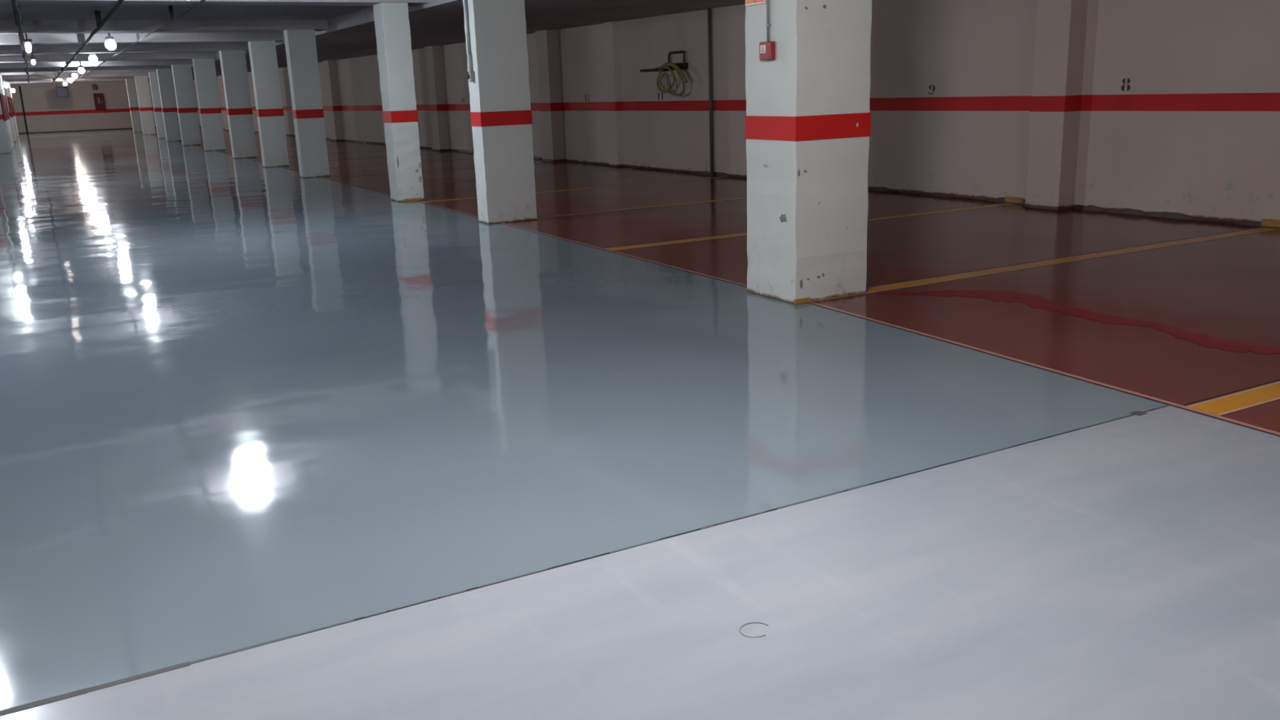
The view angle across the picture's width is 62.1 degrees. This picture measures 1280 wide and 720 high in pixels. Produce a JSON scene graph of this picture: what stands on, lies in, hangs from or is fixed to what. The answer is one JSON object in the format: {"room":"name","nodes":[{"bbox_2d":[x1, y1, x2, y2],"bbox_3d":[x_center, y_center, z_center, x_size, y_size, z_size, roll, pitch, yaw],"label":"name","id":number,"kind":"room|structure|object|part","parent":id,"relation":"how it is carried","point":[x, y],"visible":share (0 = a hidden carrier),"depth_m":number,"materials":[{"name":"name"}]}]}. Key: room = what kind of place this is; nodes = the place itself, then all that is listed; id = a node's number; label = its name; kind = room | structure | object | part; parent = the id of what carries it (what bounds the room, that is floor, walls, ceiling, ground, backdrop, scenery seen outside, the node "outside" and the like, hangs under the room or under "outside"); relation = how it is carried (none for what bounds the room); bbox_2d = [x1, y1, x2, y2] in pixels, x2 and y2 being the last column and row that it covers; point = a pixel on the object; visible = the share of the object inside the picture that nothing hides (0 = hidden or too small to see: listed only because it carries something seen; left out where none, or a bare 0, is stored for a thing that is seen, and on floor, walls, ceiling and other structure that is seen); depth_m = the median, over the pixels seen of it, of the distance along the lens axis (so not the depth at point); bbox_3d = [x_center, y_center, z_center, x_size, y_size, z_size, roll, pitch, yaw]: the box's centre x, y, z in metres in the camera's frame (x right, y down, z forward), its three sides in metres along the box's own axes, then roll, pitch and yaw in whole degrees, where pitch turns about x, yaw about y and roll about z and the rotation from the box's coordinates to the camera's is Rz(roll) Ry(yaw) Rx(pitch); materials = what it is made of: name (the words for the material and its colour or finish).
{"room":"parking garage","nodes":[
{"label":"parking garage","id":0,"kind":"room"},
{"bbox_2d":[9,80,155,133],"bbox_3d":[-33.537,-14.828,62.071,17.850,2.920,0.353,-10,16,-28],"label":"wall","id":1,"kind":"structure","parent":0,"point":[37,107],"depth_m":62.14,"materials":[{"name":"paint"}]},
{"bbox_2d":[18,126,155,133],"bbox_3d":[-34.434,-13.271,61.826,15.090,0.050,0.030,-10,16,-28],"label":"baseboard","id":2,"kind":"structure","parent":1,"relation":"attached to","point":[155,126],"depth_m":62.52,"materials":[{"name":"black paint"}]},
{"bbox_2d":[92,84,97,89],"bbox_3d":[-32.031,-16.033,62.416,0.260,0.340,0.260,-10,16,-28],"label":"fire alarm","id":3,"kind":"object","parent":1,"relation":"attached to","point":[94,86],"visible":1,"depth_m":62.32,"materials":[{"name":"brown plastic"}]},
{"bbox_2d":[93,93,105,110],"bbox_3d":[-31.892,-15.240,62.668,0.520,0.950,0.256,-10,16,-28],"label":"cabinet","id":4,"kind":"object","parent":1,"relation":"attached to","point":[99,100],"visible":1,"depth_m":62.58,"materials":[{"name":"red metal"}]},
{"bbox_2d":[0,0,745,84],"bbox_3d":[-13.881,-8.007,27.207,17.850,0.490,81.500,-10,16,-28],"label":"ceiling","id":5,"kind":"structure","parent":0,"point":[343,28],"depth_m":19.01,"materials":[{"name":"concrete"}]},
{"bbox_2d":[10,0,30,82],"bbox_3d":[-15.824,-7.796,27.324,0.084,0.304,55.001,-10,16,-28],"label":"conduit","id":6,"kind":"object","parent":5,"relation":"attached to","point":[17,15],"visible":0.92,"depth_m":15.33,"materials":[{"name":"black metal"}]},
{"bbox_2d":[22,32,32,53],"bbox_3d":[-10.799,-5.672,18.705,0.140,0.438,2.260,-10,16,-28],"label":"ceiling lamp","id":7,"kind":"object","parent":5,"relation":"hanging from","point":[28,43],"visible":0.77,"depth_m":17.93,"materials":[{"name":"white glass"}]},
{"bbox_2d":[29,51,36,65],"bbox_3d":[-14.274,-7.166,24.949,0.140,0.438,1.260,-10,16,-28],"label":"tube light","id":8,"kind":"object","parent":5,"relation":"hanging from","point":[33,60],"visible":0.78,"depth_m":24.49,"materials":[{"name":"white glass"}]},
{"bbox_2d":[55,80,69,97],"bbox_3d":[-31.352,-14.758,57.596,0.600,0.938,0.612,-10,16,-28],"label":"box","id":9,"kind":"object","parent":5,"relation":"hanging from","point":[61,91],"visible":0.93,"depth_m":57.40,"materials":[{"name":"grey metal"}]},
{"bbox_3d":[-31.348,-14.557,57.654,0.600,0.520,0.600,-10,16,-28],"label":"casing","id":10,"kind":"part","parent":9,"relation":"part of","materials":[{"name":"grey metal"}]},
{"bbox_2d":[67,74,72,82],"bbox_3d":[-24.883,-12.329,46.354,0.200,0.450,0.195,-10,16,-28],"label":"ceiling lamp","id":11,"kind":"object","parent":5,"relation":"hanging from","point":[69,78],"visible":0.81,"depth_m":46.31,"materials":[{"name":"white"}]},
{"bbox_2d":[71,71,77,78],"bbox_3d":[-21.413,-10.872,40.216,0.200,0.430,0.195,-10,16,-28],"label":"ceiling lamp","id":12,"kind":"object","parent":5,"relation":"hanging from","point":[74,75],"visible":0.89,"depth_m":40.18,"materials":[{"name":"white glass"}]},
{"bbox_3d":[-21.409,-10.754,40.246,0.200,0.186,0.195,-10,16,-28],"label":"globe","id":13,"kind":"part","parent":12,"relation":"part of","materials":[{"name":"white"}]},
{"bbox_2d":[78,61,84,73],"bbox_3d":[-18.208,-9.537,34.603,0.200,0.420,0.195,-10,16,-28],"label":"ceiling lamp","id":14,"kind":"object","parent":5,"relation":"hanging from","point":[81,70],"visible":0.87,"depth_m":34.56,"materials":[{"name":"white glass"}]},
{"bbox_3d":[-18.204,-9.424,34.632,0.200,0.186,0.195,-10,16,-28],"label":"globe","id":15,"kind":"part","parent":14,"relation":"part of","materials":[{"name":"white glass"}]},
{"bbox_2d":[51,0,124,83],"bbox_3d":[-16.581,-8.689,30.794,0.076,0.260,60.001,-10,16,-28],"label":"conduit","id":16,"kind":"object","parent":5,"relation":"attached to","point":[100,24],"visible":0.95,"depth_m":16.86,"materials":[{"name":"black metal"}]},
{"bbox_2d":[88,53,97,62],"bbox_3d":[-13.784,-7.676,26.754,0.200,0.390,0.195,-10,16,-28],"label":"ceiling lamp","id":17,"kind":"object","parent":5,"relation":"hanging from","point":[92,58],"visible":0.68,"depth_m":26.71,"materials":[{"name":"white glass"}]},
{"bbox_2d":[105,32,116,50],"bbox_3d":[-10.248,-6.192,20.542,0.200,0.390,0.195,-10,16,-28],"label":"ceiling lamp","id":18,"kind":"object","parent":5,"relation":"hanging from","point":[110,44],"visible":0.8,"depth_m":20.50,"materials":[{"name":"white glass"}]},
{"bbox_2d":[105,35,114,40],"bbox_3d":[-10.249,-6.216,20.536,0.160,0.080,0.156,-10,16,-28],"label":"socket","id":19,"kind":"object","parent":18,"relation":"attached to","point":[108,37],"depth_m":20.49,"materials":[{"name":"plastic"}]},
{"bbox_3d":[-10.245,-6.093,20.568,0.200,0.186,0.195,-10,16,-28],"label":"globe","id":20,"kind":"part","parent":18,"relation":"part of","materials":[{"name":"white glass"}]},
{"bbox_2d":[71,0,205,82],"bbox_3d":[-16.004,-8.952,31.650,0.052,0.218,63.000,-10,16,-28],"label":"conduit","id":21,"kind":"object","parent":5,"relation":"attached to","point":[171,9],"visible":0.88,"depth_m":17.22,"materials":[{"name":"black metal"}]},
{"bbox_2d":[0,127,1279,719],"bbox_3d":[-13.675,-5.207,27.994,17.600,0.022,81.000,-10,16,-28],"label":"floor","id":22,"kind":"structure","parent":0,"point":[244,402],"depth_m":4.46,"materials":[{"name":"grey paint"}]},
{"bbox_2d":[0,74,13,153],"bbox_3d":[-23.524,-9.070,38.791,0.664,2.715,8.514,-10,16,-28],"label":"pillar","id":23,"kind":"structure","parent":22,"relation":"on","point":[6,143],"depth_m":35.72,"materials":[{"name":"paint"}]},
{"bbox_3d":[-23.250,-9.255,38.901,0.029,0.900,8.509,-10,16,-28],"label":"red panel","id":24,"kind":"part","parent":23,"relation":"part of","materials":[{"name":"red paint"}]},
{"bbox_2d":[1,80,8,88],"bbox_3d":[-24.327,-10.567,40.741,0.205,0.270,0.170,-10,16,-28],"label":"lamp","id":25,"kind":"object","parent":23,"relation":"attached to","point":[6,85],"visible":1,"depth_m":40.68,"materials":[{"name":"white glass"}]},
{"bbox_3d":[-24.311,-10.545,40.756,0.170,0.221,0.170,-10,16,-28],"label":"glass","id":26,"kind":"part","parent":25,"relation":"part of","materials":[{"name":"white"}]},
{"bbox_2d":[2,78,17,142],"bbox_3d":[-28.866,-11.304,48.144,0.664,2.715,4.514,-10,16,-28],"label":"pillar","id":27,"kind":"structure","parent":22,"relation":"on","point":[6,91],"depth_m":46.62,"materials":[{"name":"paint"}]},
{"bbox_3d":[-28.592,-11.489,48.253,0.029,0.900,4.509,-10,16,-28],"label":"red panel","id":28,"kind":"part","parent":27,"relation":"part of","materials":[{"name":"red paint"}]},
{"bbox_2d":[7,81,18,137],"bbox_3d":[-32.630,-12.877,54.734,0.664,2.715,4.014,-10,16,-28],"label":"pillar","id":29,"kind":"structure","parent":22,"relation":"on","point":[9,86],"depth_m":53.46,"materials":[{"name":"paint"}]},
{"bbox_3d":[-32.355,-13.062,54.843,0.029,0.900,4.009,-10,16,-28],"label":"red panel","id":30,"kind":"part","parent":29,"relation":"part of","materials":[{"name":"red paint"}]},
{"bbox_2d":[125,78,142,132],"bbox_3d":[-26.361,-13.294,55.511,0.561,2.715,0.411,-10,16,-28],"label":"pillar","id":31,"kind":"structure","parent":22,"relation":"on","point":[131,84],"depth_m":55.31,"materials":[{"name":"paint"}]},
{"bbox_2d":[133,75,155,134],"bbox_3d":[-23.593,-12.136,50.665,0.561,2.715,0.411,-10,16,-28],"label":"pillar","id":32,"kind":"structure","parent":22,"relation":"on","point":[145,108],"depth_m":50.49,"materials":[{"name":"paint"}]},
{"bbox_2d":[148,71,165,138],"bbox_3d":[-20.096,-10.674,44.543,0.561,2.715,0.411,-10,16,-28],"label":"pillar","id":33,"kind":"structure","parent":22,"relation":"on","point":[154,87],"depth_m":44.32,"materials":[{"name":"paint"}]},
{"bbox_2d":[156,68,182,141],"bbox_3d":[-18.221,-9.872,41.190,0.591,2.715,0.361,-10,16,-28],"label":"pillar","id":34,"kind":"structure","parent":22,"relation":"on","point":[165,77],"depth_m":41.02,"materials":[{"name":"paint"}]},
{"bbox_2d":[171,64,201,145],"bbox_3d":[-15.731,-8.839,36.861,0.601,2.715,0.361,-10,16,-28],"label":"pillar","id":35,"kind":"structure","parent":22,"relation":"on","point":[182,75],"depth_m":36.71,"materials":[{"name":"paint"}]},
{"bbox_2d":[191,58,226,151],"bbox_3d":[-13.127,-7.768,32.370,0.591,2.715,0.361,-10,16,-28],"label":"pillar","id":36,"kind":"structure","parent":22,"relation":"on","point":[204,69],"depth_m":32.21,"materials":[{"name":"paint"}]},
{"bbox_2d":[218,50,257,158],"bbox_3d":[-10.480,-6.661,27.737,0.591,2.715,0.361,-10,16,-28],"label":"pillar","id":37,"kind":"structure","parent":22,"relation":"on","point":[233,63],"depth_m":27.58,"materials":[{"name":"paint"}]},
{"bbox_2d":[248,40,288,167],"bbox_3d":[-8.283,-5.696,23.712,0.531,2.715,0.331,-10,16,-28],"label":"pillar","id":38,"kind":"structure","parent":22,"relation":"on","point":[263,54],"depth_m":23.57,"materials":[{"name":"paint"}]},
{"bbox_2d":[283,29,329,177],"bbox_3d":[-6.337,-4.862,20.224,0.511,2.715,0.331,-10,16,-28],"label":"pillar","id":39,"kind":"structure","parent":22,"relation":"on","point":[308,114],"depth_m":20.08,"materials":[{"name":"paint"}]},
{"bbox_2d":[373,2,424,201],"bbox_3d":[-3.435,-3.650,15.148,0.386,2.715,0.434,-10,16,-28],"label":"pillar","id":40,"kind":"structure","parent":22,"relation":"on","point":[392,24],"depth_m":14.98,"materials":[{"name":"paint"}]},
{"bbox_2d":[462,0,537,223],"bbox_3d":[-1.613,-2.969,12.272,0.631,2.715,0.331,-10,16,-28],"label":"pillar","id":41,"kind":"structure","parent":22,"relation":"on","point":[501,113],"depth_m":12.15,"materials":[{"name":"paint"}]},
{"bbox_2d":[463,0,475,82],"bbox_3d":[-1.944,-3.692,11.922,0.058,1.112,0.150,-10,16,-28],"label":"conduit","id":42,"kind":"object","parent":41,"relation":"attached to","point":[470,74],"visible":1,"depth_m":11.97,"materials":[{"name":"grey metal"}]},
{"bbox_2d":[744,0,871,304],"bbox_3d":[1.165,-1.804,7.394,0.646,2.715,0.598,-10,16,-28],"label":"pillar","id":43,"kind":"structure","parent":22,"relation":"on","point":[807,119],"depth_m":7.26,"materials":[{"name":"paint"}]},
{"bbox_2d":[745,0,765,5],"bbox_3d":[0.778,-2.515,7.189,0.010,0.210,0.230,-10,16,-28],"label":"wall sign","id":44,"kind":"object","parent":43,"relation":"attached to","point":[748,2],"visible":1,"depth_m":7.22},
{"bbox_2d":[759,41,775,60],"bbox_3d":[0.854,-2.079,7.148,0.045,0.118,0.132,-10,16,-28],"label":"fire alarm","id":45,"kind":"object","parent":43,"relation":"attached to","point":[766,49],"visible":1,"depth_m":7.12,"materials":[{"name":"red plastic"}]},
{"bbox_3d":[0.828,-2.092,7.151,0.004,0.053,0.060,-10,16,-28],"label":"label panel","id":46,"kind":"part","parent":45,"relation":"part of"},
{"bbox_2d":[765,0,770,41],"bbox_3d":[0.847,-2.602,7.019,0.022,0.958,0.032,-10,16,-28],"label":"cable conduit","id":47,"kind":"object","parent":43,"relation":"attached to","point":[768,24],"visible":1,"depth_m":7.10,"materials":[{"name":"grey metal"}]},
{"bbox_2d":[192,0,1279,227],"bbox_3d":[-7.171,-7.730,31.101,0.513,2.920,81.044,-10,17,-29],"label":"wall","id":48,"kind":"structure","parent":0,"point":[1145,105],"depth_m":12.77,"materials":[{"name":"paint"}]},
{"bbox_2d":[343,139,431,149],"bbox_3d":[-7.747,-6.606,32.468,0.023,0.060,9.384,-10,17,-29],"label":"baseboard","id":49,"kind":"structure","parent":48,"relation":"attached to","point":[362,141],"depth_m":34.25,"materials":[{"name":"black paint"}]},
{"bbox_2d":[448,149,542,159],"bbox_3d":[-3.455,-4.941,25.456,0.023,0.060,6.153,-10,17,-29],"label":"baseboard","id":50,"kind":"structure","parent":48,"relation":"attached to","point":[460,150],"depth_m":26.91,"materials":[{"name":"black paint"}]},
{"bbox_2d":[564,160,608,165],"bbox_3d":[-1.062,-4.003,21.548,0.023,0.039,2.101,-10,17,-29],"label":"baseboard","id":51,"kind":"structure","parent":48,"relation":"attached to","point":[571,161],"depth_m":21.72,"materials":[{"name":"black paint"}]},
{"bbox_2d":[640,50,688,71],"bbox_3d":[0.399,-5.188,18.492,0.123,0.325,1.430,-10,17,-29],"label":"rack","id":52,"kind":"object","parent":48,"relation":"attached to","point":[684,65],"visible":0.8,"depth_m":18.14,"materials":[{"name":"metal"}]},
{"bbox_3d":[0.361,-5.072,18.539,0.040,0.050,1.360,-10,17,-29],"label":"arm","id":53,"kind":"part","parent":52,"relation":"part of","materials":[{"name":"paint"}]},
{"bbox_2d":[656,62,687,95],"bbox_3d":[0.526,-4.787,18.119,0.099,0.552,0.958,-10,17,-29],"label":"hose","id":54,"kind":"object","parent":52,"relation":"hanging from","point":[665,65],"visible":1,"depth_m":18.12,"materials":[{"name":"rubber"}]},
{"bbox_3d":[0.625,-5.097,18.108,0.040,0.325,0.518,-10,17,-29],"label":"frame","id":55,"kind":"part","parent":52,"relation":"part of","materials":[{"name":"paint"}]},
{"bbox_3d":[0.671,-5.026,18.159,0.028,0.100,0.530,-10,17,-29],"label":"wall plate","id":56,"kind":"part","parent":52,"relation":"part of","materials":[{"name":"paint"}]},
{"bbox_2d":[622,164,1025,204],"bbox_3d":[2.137,-2.772,16.319,0.023,0.060,9.704,-10,17,-29],"label":"baseboard","id":57,"kind":"structure","parent":48,"relation":"attached to","point":[719,174],"depth_m":14.34,"materials":[{"name":"black paint"}]},
{"bbox_2d":[1023,206,1057,210],"bbox_3d":[4.510,-1.705,11.960,0.020,0.016,0.450,-10,17,-29],"label":"baseboard","id":58,"kind":"structure","parent":48,"relation":"attached to","point":[1024,206],"depth_m":11.99,"materials":[{"name":"black paint"}]},
{"bbox_2d":[1057,206,1073,210],"bbox_3d":[4.747,-1.684,11.829,0.260,0.026,0.020,-10,16,-28],"label":"baseboard","id":59,"kind":"structure","parent":48,"relation":"attached to","point":[1065,208],"depth_m":11.81,"materials":[{"name":"black paint"}]},
{"bbox_2d":[1073,204,1279,228],"bbox_3d":[7.217,-0.801,8.018,0.023,0.060,9.254,-10,17,-29],"label":"baseboard","id":60,"kind":"structure","parent":48,"relation":"attached to","point":[1090,207],"depth_m":10.99,"materials":[{"name":"black paint"}]}
]}

